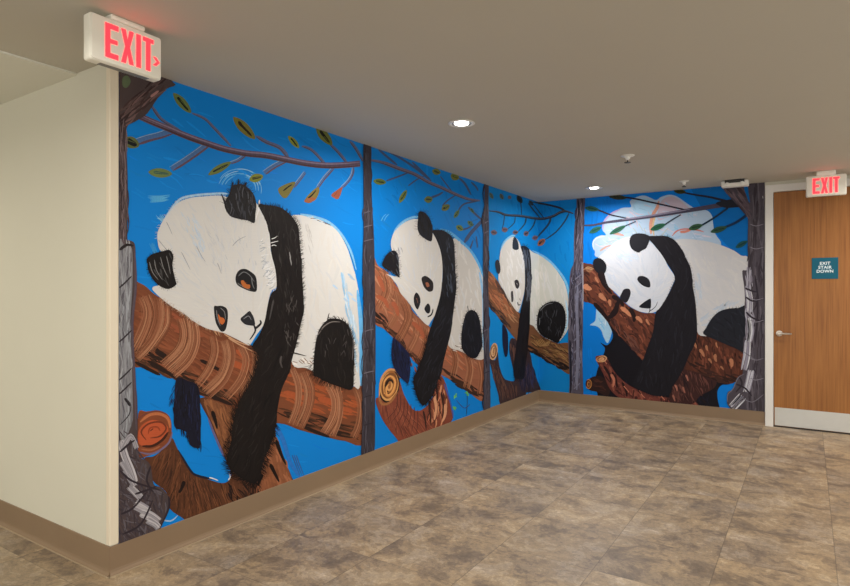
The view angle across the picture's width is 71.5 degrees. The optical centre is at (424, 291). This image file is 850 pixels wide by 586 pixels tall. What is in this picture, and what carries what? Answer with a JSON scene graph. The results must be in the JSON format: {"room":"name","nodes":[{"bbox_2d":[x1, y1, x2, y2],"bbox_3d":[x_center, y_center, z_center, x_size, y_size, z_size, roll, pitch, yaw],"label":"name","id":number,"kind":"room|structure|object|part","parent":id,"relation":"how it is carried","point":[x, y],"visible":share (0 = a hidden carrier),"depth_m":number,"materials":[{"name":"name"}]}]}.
{"room":"building hallway","nodes":[
{"label":"building hallway","id":0,"kind":"room"},
{"bbox_2d":[0,67,93,538],"bbox_3d":[-3.137,0.135,4.059,3.516,2.585,0.150,0,0,33],"label":"wall","id":1,"kind":"structure","parent":0,"point":[47,133],"depth_m":3.30,"materials":[{"name":"beige paint"}]},
{"bbox_2d":[0,499,110,578],"bbox_3d":[-3.117,1.353,3.947,3.672,0.148,0.016,0,0,33],"label":"baseboard","id":2,"kind":"structure","parent":1,"relation":"attached to","point":[93,554],"depth_m":3.23,"materials":[{"name":"beige plastic"}]},
{"bbox_2d":[94,65,117,545],"bbox_3d":[-0.087,0.135,5.391,0.150,2.585,5.707,0,0,33],"label":"wall","id":3,"kind":"structure","parent":0,"point":[99,71],"depth_m":3.01,"materials":[{"name":"beige paint"}]},
{"bbox_2d":[106,68,118,545],"bbox_3d":[-1.579,0.059,2.979,0.034,2.430,0.046,0,0,33],"label":"trim","id":4,"kind":"structure","parent":3,"relation":"attached to","point":[112,76],"depth_m":2.97,"materials":[{"name":"beige paint"}]},
{"bbox_2d":[109,390,539,578],"bbox_3d":[-0.046,1.353,5.301,0.016,0.148,5.613,0,0,33],"label":"baseboard","id":5,"kind":"structure","parent":3,"relation":"attached to","point":[129,554],"depth_m":3.89,"materials":[{"name":"beige plastic"}]},
{"bbox_2d":[118,72,764,543],"bbox_3d":[1.028,0.061,4.632,2.546,2.436,5.565,0,0,33],"label":"mural","id":6,"kind":"object","parent":3,"relation":"attached to","point":[296,300],"visible":1,"depth_m":4.57,"materials":[{"name":"paint"}]},
{"bbox_2d":[0,0,849,201],"bbox_3d":[-0.312,-1.202,2.365,10.100,0.110,11.027,0,0,33],"label":"ceiling","id":7,"kind":"structure","parent":0,"point":[705,93],"depth_m":3.16,"materials":[{"name":"paint"}]},
{"bbox_2d":[84,12,160,81],"bbox_3d":[-1.294,-1.051,2.537,0.070,0.213,0.316,0,0,33],"label":"exit sign","id":8,"kind":"object","parent":7,"relation":"hanging from","point":[111,41],"visible":1,"depth_m":2.50,"materials":[{"name":"plastic"}]},
{"bbox_3d":[-1.296,-0.947,2.538,0.028,0.005,0.215,0,0,33],"label":"test panel","id":9,"kind":"part","parent":8,"relation":"part of","materials":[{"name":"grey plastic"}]},
{"bbox_2d":[448,119,474,127],"bbox_3d":[0.251,-1.150,4.057,0.186,0.012,0.186,0,0,33],"label":"recessed light","id":10,"kind":"object","parent":7,"relation":"in","point":[460,123],"visible":1,"depth_m":4.04,"materials":[{"name":"white plastic"}]},
{"bbox_2d":[585,186,602,189],"bbox_3d":[1.886,-1.150,6.584,0.186,0.012,0.186,0,0,33],"label":"recessed light","id":11,"kind":"object","parent":7,"relation":"in","point":[591,187],"visible":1,"depth_m":6.56,"materials":[{"name":"white plastic"}]},
{"bbox_2d":[620,154,634,162],"bbox_3d":[1.726,-1.126,5.028,0.117,0.062,0.117,0,0,33],"label":"sprinkler head","id":12,"kind":"object","parent":7,"relation":"attached to","point":[626,156],"visible":1,"depth_m":5.01},
{"bbox_2d":[679,180,688,186],"bbox_3d":[2.717,-1.126,6.190,0.095,0.062,0.095,0,0,33],"label":"sprinkler head","id":13,"kind":"object","parent":7,"relation":"attached to","point":[682,181],"visible":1,"depth_m":6.17},
{"bbox_2d":[721,178,748,188],"bbox_3d":[3.223,-1.121,6.134,0.250,0.072,0.110,0,0,33],"label":"emergency light","id":14,"kind":"object","parent":7,"relation":"attached to","point":[733,183],"visible":1,"depth_m":6.10,"materials":[{"name":"white plastic"}]},
{"bbox_3d":[3.223,-1.140,6.135,0.180,0.034,0.099,0,0,33],"label":"mounting plate","id":15,"kind":"part","parent":14,"relation":"part of","materials":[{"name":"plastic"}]},
{"bbox_2d":[806,170,846,197],"bbox_3d":[3.862,-1.036,5.683,0.324,0.242,0.070,0,0,33],"label":"exit sign","id":16,"kind":"object","parent":7,"relation":"hanging from","point":[825,183],"visible":1,"depth_m":5.66,"materials":[{"name":"plastic"}]},
{"bbox_2d":[0,402,849,585],"bbox_3d":[-0.312,1.478,2.365,10.100,0.100,11.027,0,0,33],"label":"floor","id":17,"kind":"structure","parent":0,"point":[540,493],"depth_m":3.72,"materials":[{"name":"tile"}]},
{"bbox_2d":[765,175,849,184],"bbox_3d":[4.164,0.135,5.984,6.334,2.585,0.120,0,0,33],"label":"wall","id":18,"kind":"structure","parent":0,"point":[848,176],"depth_m":6.16,"materials":[{"name":"beige paint"}]},
{"bbox_2d":[539,390,764,425],"bbox_3d":[2.543,1.353,6.956,2.546,0.148,0.016,0,0,33],"label":"baseboard","id":19,"kind":"structure","parent":18,"relation":"attached to","point":[645,406],"depth_m":6.86,"materials":[{"name":"beige plastic"}]},
{"bbox_2d":[765,178,849,434],"bbox_3d":[4.114,0.153,5.979,1.153,2.550,0.145,0,0,33],"label":"door","id":20,"kind":"structure","parent":18,"relation":"in","point":[807,319],"depth_m":6.09,"materials":[{"name":"brown wood"}]},
{"bbox_3d":[4.104,1.317,5.965,0.979,0.189,0.003,0,0,33],"label":"kick plate","id":21,"kind":"part","parent":20,"relation":"part of","materials":[{"name":"metal"}]},
{"bbox_2d":[812,257,837,278],"bbox_3d":[4.061,-0.234,5.991,0.223,0.215,0.005,0,0,33],"label":"door sign","id":22,"kind":"object","parent":20,"relation":"attached to","point":[822,268],"visible":1,"depth_m":5.99,"materials":[{"name":"teal plastic"}]}
]}

